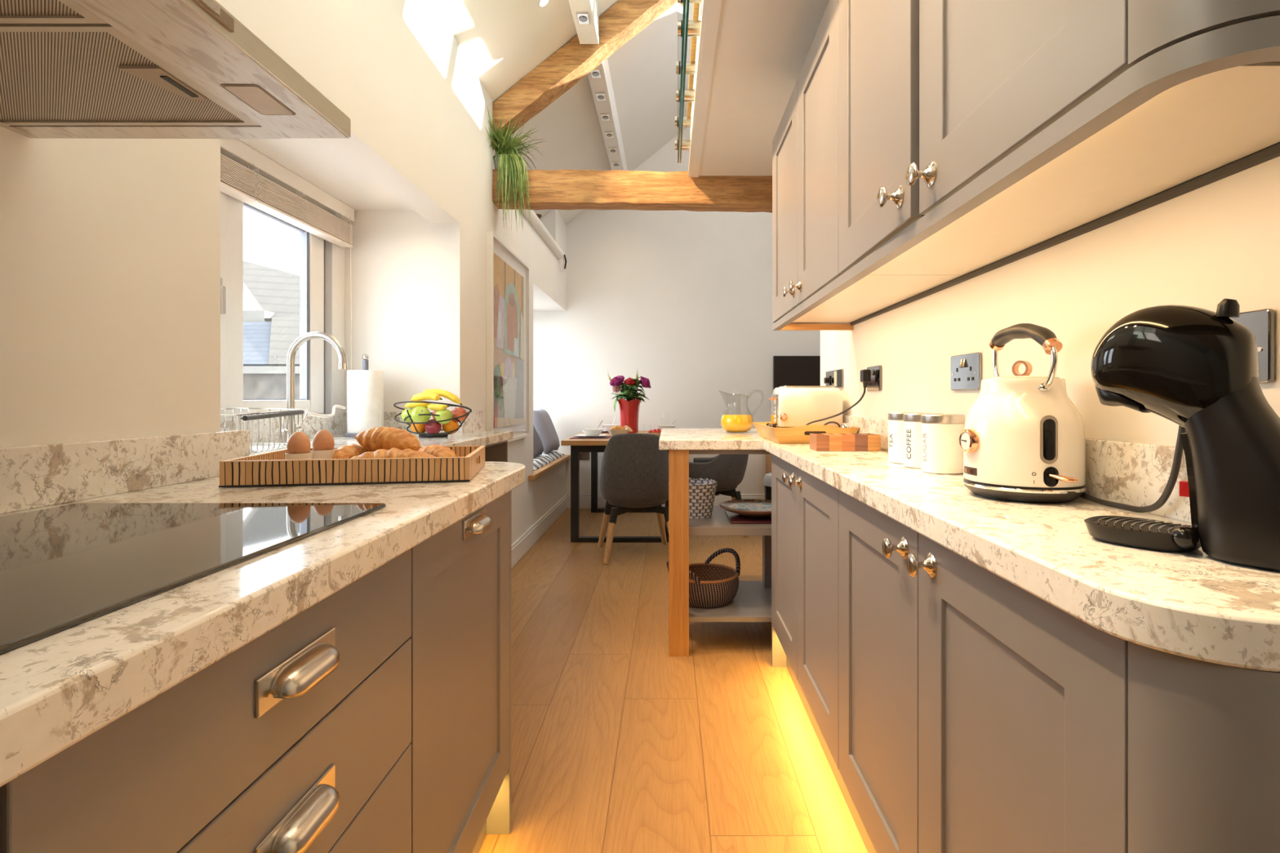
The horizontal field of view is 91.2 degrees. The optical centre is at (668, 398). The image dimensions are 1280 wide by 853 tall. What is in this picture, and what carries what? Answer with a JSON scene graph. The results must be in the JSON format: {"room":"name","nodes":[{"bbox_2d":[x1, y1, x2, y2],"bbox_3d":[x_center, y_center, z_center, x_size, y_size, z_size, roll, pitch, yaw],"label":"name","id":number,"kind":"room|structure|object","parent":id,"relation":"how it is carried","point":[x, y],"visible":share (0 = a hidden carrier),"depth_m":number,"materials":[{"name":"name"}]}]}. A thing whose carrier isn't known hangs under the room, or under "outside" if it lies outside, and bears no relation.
{"room":"kitchen","nodes":[
{"label":"kitchen","id":0,"kind":"room"},
{"bbox_2d":[0,0,565,544],"bbox_3d":[-1.345,-0.320,1.385,0.630,2.840,9.770,0,0,0],"label":"wall","id":1,"kind":"structure","parent":0,"point":[110,248],"depth_m":1.72,"materials":[{"name":"paint"}]},
{"bbox_2d":[0,0,351,138],"bbox_3d":[-0.769,-0.809,0.545,0.523,0.782,0.932,0,0,0],"label":"hood","id":2,"kind":"object","parent":1,"relation":"attached to","point":[69,68],"visible":1,"depth_m":0.82,"materials":[{"name":"metal"}]},
{"bbox_2d":[220,191,345,421],"bbox_3d":[-1.615,-0.415,2.263,0.090,1.036,1.645,0,0,0],"label":"window","id":3,"kind":"structure","parent":1,"relation":"in","point":[322,261],"depth_m":2.79,"materials":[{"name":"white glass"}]},
{"bbox_2d":[220,138,354,431],"bbox_3d":[-1.517,-0.392,2.254,0.178,1.076,1.628,0,0,0],"label":"blind","id":4,"kind":"object","parent":3,"relation":"attached to","point":[247,175],"visible":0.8,"depth_m":2.49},
{"bbox_2d":[486,231,529,442],"bbox_3d":[-1.012,-0.338,4.003,0.035,1.218,0.945,0,0,0],"label":"framed picture","id":5,"kind":"object","parent":1,"relation":"attached to","point":[508,276],"visible":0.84,"depth_m":3.92,"materials":[{"name":"paper"}]},
{"bbox_2d":[493,253,524,427],"bbox_3d":[-1.013,-0.340,4.006,0.008,1.020,0.758,0,0,0],"label":"painting","id":6,"kind":"object","parent":5,"relation":"attached to","point":[508,282],"depth_m":3.95,"materials":[{"name":"paper"}]},
{"bbox_2d":[511,494,567,568],"bbox_3d":[-1.022,1.028,4.845,0.016,0.145,2.850,0,0,0],"label":"baseboard","id":7,"kind":"structure","parent":1,"relation":"attached to","point":[522,545],"depth_m":4.80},
{"bbox_2d":[520,208,566,271],"bbox_3d":[-1.013,-1.299,4.847,0.114,0.216,2.094,0,0,0],"label":"rail","id":8,"kind":"object","parent":1,"relation":"attached to","point":[537,224],"visible":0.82,"depth_m":5.05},
{"bbox_2d":[528,454,570,479],"bbox_3d":[-1.292,0.579,5.424,0.613,0.037,1.688,0,0,0],"label":"seat","id":9,"kind":"object","parent":1,"relation":"attached to","point":[549,466],"visible":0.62,"depth_m":5.17,"materials":[{"name":"brown wood"}]},
{"bbox_2d":[533,451,564,471],"bbox_3d":[-1.292,0.529,5.520,0.516,0.060,1.360,0,0,0],"label":"seat pad","id":10,"kind":"object","parent":9,"relation":"on","point":[541,460],"visible":0.25,"depth_m":5.46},
{"bbox_2d":[533,425,543,458],"bbox_3d":[-1.220,0.325,5.420,0.232,0.360,0.400,0,0,-2],"label":"cushion","id":11,"kind":"object","parent":10,"relation":"on","point":[538,448],"visible":0.38,"depth_m":5.34,"materials":[{"name":"grey fabric"}]},
{"bbox_2d":[533,408,559,453],"bbox_3d":[-1.180,0.300,5.920,0.233,0.408,0.440,0,0,4],"label":"cushion","id":12,"kind":"object","parent":10,"relation":"on","point":[543,424],"visible":0.67,"depth_m":5.76,"materials":[{"name":"grey fabric"}]},
{"bbox_2d":[492,168,772,213],"bbox_3d":[0.431,-1.231,3.725,2.947,0.229,0.148,0,0,0],"label":"tie beam","id":13,"kind":"structure","parent":1,"relation":"attached to","point":[557,189],"depth_m":3.66,"materials":[{"name":"wood"}]},
{"bbox_2d":[485,106,544,230],"bbox_3d":[-0.886,-1.324,3.744,0.322,0.723,0.496,0,0,-6],"label":"potted plant","id":14,"kind":"object","parent":13,"relation":"on","point":[507,158],"visible":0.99,"depth_m":3.63,"materials":[{"name":"green plant"}]},
{"bbox_2d":[432,0,693,225],"bbox_3d":[-0.425,-2.305,1.435,2.650,2.296,9.870,0,0,0],"label":"ceiling","id":15,"kind":"structure","parent":0,"point":[503,41],"depth_m":4.33,"materials":[{"name":"paint"}]},
{"bbox_2d":[568,0,598,44],"bbox_3d":[-0.460,-2.148,2.410,0.110,0.224,2.420,0,0,0],"label":"boxed purlin","id":16,"kind":"object","parent":15,"relation":"attached to","point":[584,12],"visible":1,"depth_m":3.41,"materials":[{"name":"white paint"}]},
{"bbox_2d":[576,11,590,23],"bbox_3d":[-0.460,-2.046,3.360,0.064,0.012,0.100,0,0,0],"label":"spotlight","id":17,"kind":"object","parent":16,"relation":"attached to","point":[582,17],"depth_m":3.35,"materials":[{"name":"silver metal"}]},
{"bbox_2d":[492,0,677,150],"bbox_3d":[-0.122,-2.366,3.730,2.246,1.844,0.150,0,0,0],"label":"rafter","id":18,"kind":"object","parent":15,"relation":"attached to","point":[535,91],"visible":0.77,"depth_m":3.66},
{"bbox_2d":[587,58,627,170],"bbox_3d":[-0.460,-2.148,5.045,0.110,0.224,2.450,0,0,0],"label":"boxed purlin","id":19,"kind":"object","parent":15,"relation":"attached to","point":[600,80],"visible":0.73,"depth_m":4.54,"materials":[{"name":"white paint"}]},
{"bbox_2d":[590,68,601,77],"bbox_3d":[-0.460,-2.046,3.930,0.064,0.012,0.100,0,0,0],"label":"spotlight","id":20,"kind":"object","parent":19,"relation":"attached to","point":[596,73],"depth_m":3.92,"materials":[{"name":"silver metal"}]},
{"bbox_2d":[595,92,606,100],"bbox_3d":[-0.460,-2.046,4.235,0.064,0.012,0.100,0,0,0],"label":"spotlight","id":21,"kind":"object","parent":19,"relation":"attached to","point":[598,95],"depth_m":4.22,"materials":[{"name":"silver metal"}]},
{"bbox_2d":[662,506,668,522],"bbox_3d":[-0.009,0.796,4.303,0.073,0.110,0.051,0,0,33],"label":"chair leg","id":22,"kind":"object","parent":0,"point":[665,509],"depth_m":4.28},
{"bbox_2d":[479,508,867,852],"bbox_3d":[0.620,1.150,1.435,4.560,0.100,9.870,0,0,0],"label":"floor","id":23,"kind":"structure","parent":0,"point":[620,744],"depth_m":2.11,"materials":[{"name":"brown wood"}]},
{"bbox_2d":[0,548,411,852],"bbox_3d":[-0.702,0.659,0.680,0.657,0.882,0.600,0,0,0],"label":"base cabinet","id":24,"kind":"object","parent":23,"relation":"on","point":[298,739],"visible":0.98,"depth_m":0.62,"materials":[{"name":"grey paint"}]},
{"bbox_2d":[270,642,340,698],"bbox_3d":[-0.386,0.291,0.678,0.026,0.028,0.106,0,0,0],"label":"handle","id":25,"kind":"object","parent":24,"relation":"on","point":[300,668],"depth_m":0.66,"materials":[{"name":"silver metal"}]},
{"bbox_2d":[271,784,340,852],"bbox_3d":[-0.386,0.454,0.678,0.026,0.028,0.106,0,0,0],"label":"handle","id":26,"kind":"object","parent":24,"relation":"on","point":[296,827],"depth_m":0.66,"materials":[{"name":"silver metal"}]},
{"bbox_2d":[409,490,511,852],"bbox_3d":[-0.702,0.659,1.290,0.657,0.882,0.620,0,0,0],"label":"base cabinet","id":27,"kind":"object","parent":23,"relation":"on","point":[461,637],"visible":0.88,"depth_m":1.24,"materials":[{"name":"grey paint"}]},
{"bbox_2d":[0,430,525,786],"bbox_3d":[-0.701,0.146,0.275,0.658,0.143,2.950,0,0,0],"label":"countertop","id":28,"kind":"structure","parent":27,"relation":"on","point":[58,690],"depth_m":0.66,"materials":[{"name":"stone"}]},
{"bbox_2d":[0,502,386,654],"bbox_3d":[-0.707,0.172,0.643,0.503,0.006,0.746,0,0,0],"label":"induction hob","id":29,"kind":"object","parent":28,"relation":"in","point":[62,568],"visible":1,"depth_m":0.70,"materials":[{"name":"glass"}]},
{"bbox_2d":[218,445,485,487],"bbox_3d":[-0.681,0.148,1.433,0.472,0.051,0.332,0,0,-11],"label":"serving tray","id":30,"kind":"object","parent":28,"relation":"on","point":[253,470],"visible":0.92,"depth_m":1.28,"materials":[{"name":"brown wood"}]},
{"bbox_2d":[284,452,312,459],"bbox_3d":[-0.795,0.141,1.345,0.051,0.050,0.051,0,0,0],"label":"egg cup","id":31,"kind":"object","parent":30,"relation":"on","point":[307,455],"visible":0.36,"depth_m":1.32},
{"bbox_2d":[286,431,311,453],"bbox_3d":[-0.795,0.100,1.345,0.044,0.059,0.044,0,0,0],"label":"egg","id":32,"kind":"object","parent":31,"relation":"in","point":[299,442],"visible":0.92,"depth_m":1.33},
{"bbox_2d":[311,448,336,459],"bbox_3d":[-0.790,0.141,1.432,0.051,0.050,0.051,0,0,0],"label":"egg cup","id":33,"kind":"object","parent":30,"relation":"on","point":[317,455],"visible":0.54,"depth_m":1.41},
{"bbox_2d":[312,429,334,450],"bbox_3d":[-0.790,0.100,1.432,0.044,0.059,0.044,0,0,0],"label":"egg","id":34,"kind":"object","parent":33,"relation":"in","point":[323,440],"visible":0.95,"depth_m":1.42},
{"bbox_2d":[332,443,371,458],"bbox_3d":[-0.744,0.138,1.487,0.074,0.064,0.140,0,0,24],"label":"croissant","id":35,"kind":"object","parent":30,"relation":"on","point":[346,451],"visible":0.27,"depth_m":1.44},
{"bbox_2d":[354,426,420,451],"bbox_3d":[-0.652,0.102,1.474,0.163,0.072,0.082,0,0,17],"label":"croissant","id":36,"kind":"object","parent":30,"relation":"on","point":[375,438],"visible":0.78,"depth_m":1.44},
{"bbox_2d":[351,448,435,458],"bbox_3d":[-0.605,0.140,1.395,0.206,0.061,0.070,0,0,-4],"label":"croissant","id":37,"kind":"object","parent":30,"relation":"on","point":[393,452],"visible":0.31,"depth_m":1.37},
{"bbox_2d":[418,444,456,457],"bbox_3d":[-0.561,0.141,1.516,0.146,0.059,0.068,0,0,35],"label":"croissant","id":38,"kind":"object","parent":30,"relation":"on","point":[437,451],"visible":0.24,"depth_m":1.49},
{"bbox_2d":[466,514,491,533],"bbox_3d":[-0.386,0.257,1.290,0.026,0.028,0.106,0,0,0],"label":"handle","id":39,"kind":"object","parent":27,"relation":"attached to","point":[476,523],"depth_m":1.26,"materials":[{"name":"silver metal"}]},
{"bbox_2d":[484,440,507,462],"bbox_3d":[-0.950,0.659,2.590,0.160,0.882,1.580,0,0,0],"label":"base cabinet","id":40,"kind":"object","parent":23,"relation":"on","point":[497,452],"visible":0.03,"depth_m":3.36,"materials":[{"name":"grey paint"}]},
{"bbox_2d":[220,410,513,460],"bbox_3d":[-1.226,0.141,2.420,0.761,0.153,1.960,0,0,0],"label":"countertop","id":41,"kind":"structure","parent":40,"relation":"on","point":[471,433],"depth_m":2.85,"materials":[{"name":"stone"}]},
{"bbox_2d":[220,407,307,455],"bbox_3d":[-1.369,0.102,2.040,0.307,0.140,0.579,0,0,0],"label":"dish rack","id":42,"kind":"object","parent":41,"relation":"on","point":[258,447],"visible":0.38,"depth_m":2.08,"materials":[{"name":"silver metal"}]},
{"bbox_2d":[308,404,346,417],"bbox_3d":[-1.375,0.051,2.525,0.019,0.050,0.399,0,0,-11],"label":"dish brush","id":43,"kind":"object","parent":42,"relation":"in","point":[335,406],"visible":1,"depth_m":2.52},
{"bbox_2d":[281,331,346,443],"bbox_3d":[-1.362,-0.041,2.381,0.231,0.433,0.134,0,0,18],"label":"tap","id":44,"kind":"object","parent":41,"relation":"on","point":[292,351],"visible":0.79,"depth_m":2.39,"materials":[{"name":"metal"}]},
{"bbox_2d":[343,354,368,437],"bbox_3d":[-1.420,-0.018,2.930,0.180,0.384,0.180,0,0,0],"label":"paper towel holder","id":45,"kind":"object","parent":41,"relation":"on","point":[365,357],"visible":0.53,"depth_m":2.92,"materials":[{"name":"silver metal"}]},
{"bbox_2d":[346,369,383,433],"bbox_3d":[-1.419,0.013,2.930,0.156,0.289,0.154,0,0,0],"label":"paper towel roll","id":46,"kind":"object","parent":45,"relation":"on","point":[365,388],"visible":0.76,"depth_m":2.87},
{"bbox_2d":[393,400,471,437],"bbox_3d":[-1.085,0.092,2.885,0.339,0.164,0.338,0,0,0],"label":"fruit basket","id":47,"kind":"object","parent":41,"relation":"on","point":[446,433],"visible":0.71,"depth_m":2.79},
{"bbox_2d":[400,408,413,422],"bbox_3d":[-1.183,0.075,2.865,0.078,0.078,0.078,0,0,0],"label":"apple","id":48,"kind":"object","parent":47,"relation":"in","point":[404,414],"visible":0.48,"depth_m":2.83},
{"bbox_2d":[410,421,425,433],"bbox_3d":[-1.143,0.125,2.867,0.074,0.072,0.074,0,0,0],"label":"orange","id":49,"kind":"object","parent":47,"relation":"in","point":[420,427],"visible":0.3,"depth_m":2.84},
{"bbox_2d":[404,400,431,408],"bbox_3d":[-1.137,0.026,2.846,0.140,0.036,0.035,0,0,4],"label":"banana","id":50,"kind":"object","parent":47,"relation":"in","point":[410,405],"visible":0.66,"depth_m":2.83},
{"bbox_2d":[410,392,442,400],"bbox_3d":[-1.101,-0.009,2.841,0.154,0.039,0.032,0,0,10],"label":"banana","id":51,"kind":"object","parent":50,"relation":"on","point":[424,396],"visible":0.98,"depth_m":2.83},
{"bbox_2d":[410,406,430,422],"bbox_3d":[-1.109,0.073,2.799,0.080,0.080,0.080,0,0,19],"label":"apple","id":52,"kind":"object","parent":47,"relation":"in","point":[415,411],"visible":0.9,"depth_m":2.77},
{"bbox_2d":[424,418,441,433],"bbox_3d":[-1.067,0.127,2.834,0.071,0.071,0.068,0,0,29],"label":"apple","id":53,"kind":"object","parent":47,"relation":"in","point":[432,428],"visible":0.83,"depth_m":2.81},
{"bbox_2d":[426,404,449,410],"bbox_3d":[-1.035,0.039,2.806,0.101,0.031,0.031,0,0,0],"label":"lemon","id":54,"kind":"object","parent":47,"relation":"in","point":[433,406],"visible":0.99,"depth_m":2.80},
{"bbox_2d":[435,408,452,424],"bbox_3d":[-1.013,0.077,2.817,0.076,0.076,0.075,0,0,20],"label":"apple","id":55,"kind":"object","parent":47,"relation":"in","point":[446,414],"visible":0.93,"depth_m":2.79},
{"bbox_2d":[441,419,458,433],"bbox_3d":[-1.009,0.125,2.890,0.074,0.072,0.074,0,0,0],"label":"orange","id":56,"kind":"object","parent":47,"relation":"in","point":[451,425],"visible":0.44,"depth_m":2.86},
{"bbox_2d":[451,406,466,422],"bbox_3d":[-0.974,0.072,2.894,0.074,0.071,0.073,0,0,23],"label":"apple","id":57,"kind":"object","parent":47,"relation":"in","point":[459,411],"visible":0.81,"depth_m":2.87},
{"bbox_2d":[421,388,462,405],"bbox_3d":[-1.054,-0.007,2.883,0.216,0.078,0.032,0,0,6],"label":"banana","id":58,"kind":"object","parent":57,"relation":"on","point":[442,393],"visible":0.77,"depth_m":2.87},
{"bbox_2d":[560,430,668,542],"bbox_3d":[-0.360,0.708,5.450,0.900,0.786,1.500,0,0,0],"label":"dining table","id":59,"kind":"object","parent":23,"relation":"on","point":[577,446],"visible":0.35,"depth_m":4.79,"materials":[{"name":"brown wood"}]},
{"bbox_2d":[568,435,611,439],"bbox_3d":[-0.630,0.312,5.050,0.300,0.004,0.320,0,0,0],"label":"placemat","id":60,"kind":"object","parent":59,"relation":"on","point":[604,437],"visible":0.71,"depth_m":4.95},
{"bbox_2d":[574,434,607,437],"bbox_3d":[-0.630,0.302,5.080,0.240,0.014,0.240,0,0,0],"label":"plate","id":61,"kind":"object","parent":60,"relation":"on","point":[578,435],"visible":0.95,"depth_m":4.99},
{"bbox_2d":[581,428,604,435],"bbox_3d":[-0.620,0.275,5.100,0.170,0.055,0.170,0,0,0],"label":"bowl","id":62,"kind":"object","parent":61,"relation":"on","point":[588,432],"visible":0.89,"depth_m":5.03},
{"bbox_2d":[606,428,629,435],"bbox_3d":[-0.420,0.284,5.250,0.210,0.060,0.210,0,0,0],"label":"bowl","id":63,"kind":"object","parent":59,"relation":"on","point":[612,432],"visible":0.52,"depth_m":5.17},
{"bbox_2d":[607,371,650,433],"bbox_3d":[-0.357,0.013,5.681,0.344,0.601,0.329,0,0,40],"label":"flower vase","id":64,"kind":"object","parent":59,"relation":"on","point":[629,407],"visible":0.98,"depth_m":5.63,"materials":[{"name":"red ceramic"}]},
{"bbox_2d":[597,433,668,564],"bbox_3d":[-0.222,0.666,4.432,0.527,0.874,0.585,0,0,-11],"label":"dining chair","id":65,"kind":"object","parent":23,"relation":"on","point":[634,476],"visible":0.89,"depth_m":4.21,"materials":[{"name":"grey fabric"}]},
{"bbox_2d":[604,500,611,515],"bbox_3d":[-0.443,0.796,4.597,0.073,0.110,0.051,0,0,33],"label":"socket","id":66,"kind":"object","parent":65,"relation":"attached to","point":[607,508],"depth_m":4.58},
{"bbox_2d":[608,508,618,523],"bbox_3d":[-0.374,0.796,4.234,0.051,0.110,0.073,0,0,35],"label":"socket","id":67,"kind":"object","parent":65,"relation":"attached to","point":[614,513],"depth_m":4.22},
{"bbox_2d":[688,453,748,537],"bbox_3d":[0.389,0.666,5.221,0.585,0.874,0.527,0,0,-1],"label":"dining chair","id":68,"kind":"object","parent":23,"relation":"on","point":[728,470],"visible":0.57,"depth_m":5.00,"materials":[{"name":"grey fabric"}]},
{"bbox_2d":[668,449,771,656],"bbox_3d":[0.300,0.659,2.956,0.600,0.882,0.568,0,0,0],"label":"open shelf unit","id":69,"kind":"object","parent":23,"relation":"on","point":[752,602],"visible":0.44,"depth_m":2.67,"materials":[{"name":"brown wood"}]},
{"bbox_2d":[666,547,740,608],"bbox_3d":[0.164,0.835,2.942,0.349,0.211,0.332,0,0,0],"label":"seagrass basket","id":70,"kind":"object","parent":69,"relation":"on","point":[710,584],"visible":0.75,"depth_m":2.83,"materials":[{"name":"brown wicker"}]},
{"bbox_2d":[688,478,717,518],"bbox_3d":[0.115,0.472,2.980,0.241,0.165,0.227,0,0,0],"label":"rope basket","id":71,"kind":"object","parent":69,"relation":"on","point":[701,491],"visible":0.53,"depth_m":2.89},
{"bbox_2d":[658,428,768,449],"bbox_3d":[0.354,0.197,3.180,0.792,0.043,1.039,0,0,0],"label":"countertop","id":72,"kind":"structure","parent":69,"relation":"on","point":[669,438],"depth_m":2.68,"materials":[{"name":"stone"}]},
{"bbox_2d":[720,397,755,432],"bbox_3d":[0.366,0.063,3.237,0.203,0.223,0.171,0,0,35],"label":"orange juice","id":73,"kind":"object","parent":72,"relation":"on","point":[730,423],"visible":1,"depth_m":3.18,"materials":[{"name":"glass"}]},
{"bbox_2d":[724,510,771,524],"bbox_3d":[0.372,0.549,2.925,0.195,0.010,0.310,0,0,0],"label":"book","id":74,"kind":"object","parent":69,"relation":"on","point":[735,518],"visible":0.46,"depth_m":2.82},
{"bbox_2d":[719,499,771,517],"bbox_3d":[0.410,0.520,2.935,0.344,0.045,0.344,0,0,0],"label":"plate","id":75,"kind":"object","parent":74,"relation":"on","point":[746,508],"visible":0.74,"depth_m":2.94,"materials":[{"name":"ceramic"}]},
{"bbox_2d":[764,472,771,500],"bbox_3d":[0.990,0.885,5.600,0.276,0.430,0.276,0,0,0],"label":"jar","id":76,"kind":"object","parent":23,"relation":"on","point":[767,478],"visible":0.22,"depth_m":5.53,"materials":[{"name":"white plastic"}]},
{"bbox_2d":[765,453,771,474],"bbox_3d":[1.586,0.745,6.070,1.248,0.710,0.360,0,0,0],"label":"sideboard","id":77,"kind":"object","parent":23,"relation":"on","point":[768,456],"visible":0.02,"depth_m":6.08,"materials":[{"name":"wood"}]},
{"bbox_2d":[771,453,861,836],"bbox_3d":[0.568,0.659,2.076,0.364,0.882,1.020,0,0,0],"label":"base cabinet","id":78,"kind":"object","parent":23,"relation":"on","point":[805,508],"visible":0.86,"depth_m":1.93,"materials":[{"name":"grey paint"}]},
{"bbox_2d":[763,415,1279,672],"bbox_3d":[0.576,0.144,1.771,0.348,0.148,2.558,0,0,0],"label":"countertop","id":79,"kind":"structure","parent":78,"relation":"on","point":[1195,605],"depth_m":0.74,"materials":[{"name":"stone"}]},
{"bbox_2d":[752,421,859,444],"bbox_3d":[0.564,0.137,2.685,0.336,0.075,0.591,0,0,0],"label":"wooden tray","id":80,"kind":"object","parent":79,"relation":"on","point":[793,435],"visible":0.56,"depth_m":2.41,"materials":[{"name":"brown wood"}]},
{"bbox_2d":[766,368,871,435],"bbox_3d":[0.574,0.030,2.507,0.308,0.272,0.515,0,0,0],"label":"toaster","id":81,"kind":"object","parent":80,"relation":"on","point":[791,406],"visible":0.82,"depth_m":2.58,"materials":[{"name":"beige metal"}]},
{"bbox_2d":[809,433,880,451],"bbox_3d":[0.599,0.148,2.135,0.214,0.053,0.100,0,0,0],"label":"wooden block","id":82,"kind":"object","parent":79,"relation":"on","point":[818,442],"visible":1,"depth_m":2.08,"materials":[{"name":"brown wood"}]},
{"bbox_2d":[888,412,924,463],"bbox_3d":[0.652,0.106,1.716,0.097,0.136,0.097,0,0,0],"label":"canister","id":83,"kind":"object","parent":79,"relation":"on","point":[895,422],"visible":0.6,"depth_m":1.69,"materials":[{"name":"white ceramic"}]},
{"bbox_2d":[902,413,942,468],"bbox_3d":[0.652,0.106,1.603,0.097,0.136,0.097,0,0,0],"label":"canister","id":84,"kind":"object","parent":79,"relation":"on","point":[912,421],"visible":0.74,"depth_m":1.58,"materials":[{"name":"metal"}]},
{"bbox_2d":[920,413,965,474],"bbox_3d":[0.652,0.106,1.490,0.097,0.136,0.097,0,0,0],"label":"canister","id":85,"kind":"object","parent":79,"relation":"on","point":[941,451],"visible":0.99,"depth_m":1.45,"materials":[{"name":"metal"}]},
{"bbox_2d":[959,323,1186,512],"bbox_3d":[0.627,0.020,1.046,0.203,0.309,0.341,0,0,0],"label":"kettle","id":86,"kind":"object","parent":79,"relation":"on","point":[1022,439],"visible":0.99,"depth_m":1.05,"materials":[{"name":"beige metal"}]},
{"bbox_2d":[1031,466,1077,487],"bbox_3d":[0.626,0.128,1.013,0.056,0.033,0.036,0,0,0],"label":"switch","id":87,"kind":"object","parent":86,"relation":"attached to","point":[1042,477],"depth_m":1.03,"materials":[{"name":"black plastic"}]},
{"bbox_2d":[1084,298,1279,570],"bbox_3d":[0.609,0.032,0.714,0.115,0.285,0.231,0,0,-37],"label":"coffee machine","id":88,"kind":"object","parent":79,"relation":"on","point":[1196,369],"visible":1,"depth_m":0.68,"materials":[{"name":"black plastic"}]},
{"bbox_2d":[1084,515,1201,552],"bbox_3d":[0.575,0.163,0.760,0.097,0.022,0.114,0,0,-39],"label":"drip tray","id":89,"kind":"object","parent":88,"relation":"on","point":[1135,532],"depth_m":0.73,"materials":[{"name":"black plastic"}]},
{"bbox_2d":[838,489,1128,852],"bbox_3d":[0.568,0.659,1.073,0.364,0.882,0.986,0,0,0],"label":"base cabinet","id":90,"kind":"object","parent":23,"relation":"on","point":[977,713],"visible":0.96,"depth_m":0.91,"materials":[{"name":"grey paint"}]},
{"bbox_2d":[1128,641,1279,852],"bbox_3d":[0.587,0.659,0.546,0.326,0.882,0.107,0,0,0],"label":"base cabinet","id":91,"kind":"object","parent":23,"relation":"on","point":[1204,737],"visible":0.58,"depth_m":0.52,"materials":[{"name":"grey paint"}]},
{"bbox_2d":[533,126,820,494],"bbox_3d":[0.620,-1.127,6.330,4.560,4.453,0.120,0,0,0],"label":"wall","id":92,"kind":"structure","parent":0,"point":[681,300],"depth_m":6.27,"materials":[{"name":"paint"}]},
{"bbox_2d":[566,493,764,508],"bbox_3d":[0.885,1.028,6.262,3.830,0.145,0.016,0,0,0],"label":"baseboard","id":93,"kind":"structure","parent":92,"relation":"attached to","point":[584,499],"depth_m":6.25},
{"bbox_2d":[773,355,820,391],"bbox_3d":[1.597,-0.114,6.246,1.105,0.627,0.046,0,0,0],"label":"television","id":94,"kind":"object","parent":92,"relation":"attached to","point":[788,371],"visible":0.24,"depth_m":6.22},
{"bbox_2d":[689,0,829,175],"bbox_3d":[1.462,-1.448,0.120,2.676,0.303,7.040,0,0,0],"label":"ceiling","id":95,"kind":"structure","parent":0,"point":[762,46],"depth_m":2.52,"materials":[{"name":"paint"}]},
{"bbox_2d":[675,0,701,162],"bbox_3d":[0.079,-1.858,2.085,0.090,0.984,3.074,0,0,0],"label":"glass balustrade","id":96,"kind":"object","parent":95,"relation":"attached to","point":[686,28],"visible":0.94,"depth_m":2.90,"materials":[{"name":"white"}]},
{"bbox_2d":[686,3,699,116],"bbox_3d":[0.131,-1.613,0.100,0.058,0.025,7.000,0,0,0],"label":"board","id":97,"kind":"object","parent":95,"relation":"on","point":[695,8],"visible":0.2,"depth_m":2.89,"materials":[{"name":"brown wood"}]},
{"bbox_2d":[688,0,721,177],"bbox_3d":[0.142,-1.302,0.120,0.060,0.026,7.040,0,0,0],"label":"trim","id":98,"kind":"structure","parent":95,"relation":"attached to","point":[711,9],"depth_m":2.50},
{"bbox_2d":[820,142,1279,446],"bbox_3d":[0.820,-0.100,-0.150,0.140,2.400,6.500,0,0,0],"label":"wall","id":99,"kind":"structure","parent":0,"point":[1206,246],"depth_m":1.12,"materials":[{"name":"paint"}]},
{"bbox_2d":[823,368,843,387],"bbox_3d":[0.734,-0.089,2.820,0.031,0.078,0.270,0,0,0],"label":"wall socket","id":100,"kind":"object","parent":99,"relation":"attached to","point":[834,378],"visible":0.91,"depth_m":2.79,"materials":[{"name":"silver metal"}]},
{"bbox_2d":[772,0,968,324],"bbox_3d":[0.568,-0.682,2.070,0.364,0.746,1.008,0,0,0],"label":"upper cabinet","id":101,"kind":"object","parent":99,"relation":"attached to","point":[805,143],"visible":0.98,"depth_m":1.92,"materials":[{"name":"grey paint"}]},
{"bbox_2d":[866,364,881,391],"bbox_3d":[0.742,-0.073,2.272,0.014,0.090,0.145,0,0,0],"label":"wall socket","id":102,"kind":"object","parent":99,"relation":"attached to","point":[875,384],"visible":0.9,"depth_m":2.24,"materials":[{"name":"silver metal"}]},
{"bbox_2d":[950,351,981,390],"bbox_3d":[0.742,-0.067,1.573,0.014,0.090,0.151,0,0,0],"label":"wall socket","id":103,"kind":"object","parent":99,"relation":"attached to","point":[965,369],"visible":0.94,"depth_m":1.56,"materials":[{"name":"silver metal"}]},
{"bbox_2d":[838,0,1279,275],"bbox_3d":[0.563,-0.682,1.073,0.374,0.745,0.986,0,0,0],"label":"upper cabinet","id":104,"kind":"object","parent":99,"relation":"attached to","point":[933,95],"visible":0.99,"depth_m":0.92,"materials":[{"name":"grey paint"}]},
{"bbox_2d":[772,14,1279,330],"bbox_3d":[0.587,-0.294,1.530,0.326,0.029,2.073,0,0,0],"label":"trim","id":105,"kind":"structure","parent":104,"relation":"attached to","point":[1258,40],"depth_m":0.72,"materials":[{"name":"grey paint"}]},
{"bbox_2d":[1128,0,1279,64],"bbox_3d":[0.587,-0.682,0.535,0.326,0.746,0.085,0,0,0],"label":"upper cabinet","id":106,"kind":"object","parent":99,"relation":"attached to","point":[1154,26],"visible":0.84,"depth_m":0.54,"materials":[{"name":"grey paint"}]},
{"bbox_2d":[1230,308,1275,382],"bbox_3d":[0.727,-0.066,0.845,0.044,0.092,0.145,0,0,0],"label":"wall socket","id":107,"kind":"object","parent":99,"relation":"attached to","point":[1261,322],"visible":0.23,"depth_m":0.78,"materials":[{"name":"silver metal"}]},
{"label":"outside","id":108,"kind":"structure","parent":0,"visible":0},
{"bbox_3d":[-15.900,4.150,15.000,28.200,0.100,50.000,0,0,0],"label":"street","id":109,"kind":"object","parent":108,"visible":0},
{"bbox_2d":[243,260,299,399],"bbox_3d":[-8.250,-0.067,14.940,9.500,8.334,6.120,0,0,0],"label":"stone house","id":110,"kind":"structure","parent":109,"relation":"on","point":[270,330],"depth_m":13.38,"materials":[{"name":"tile"}]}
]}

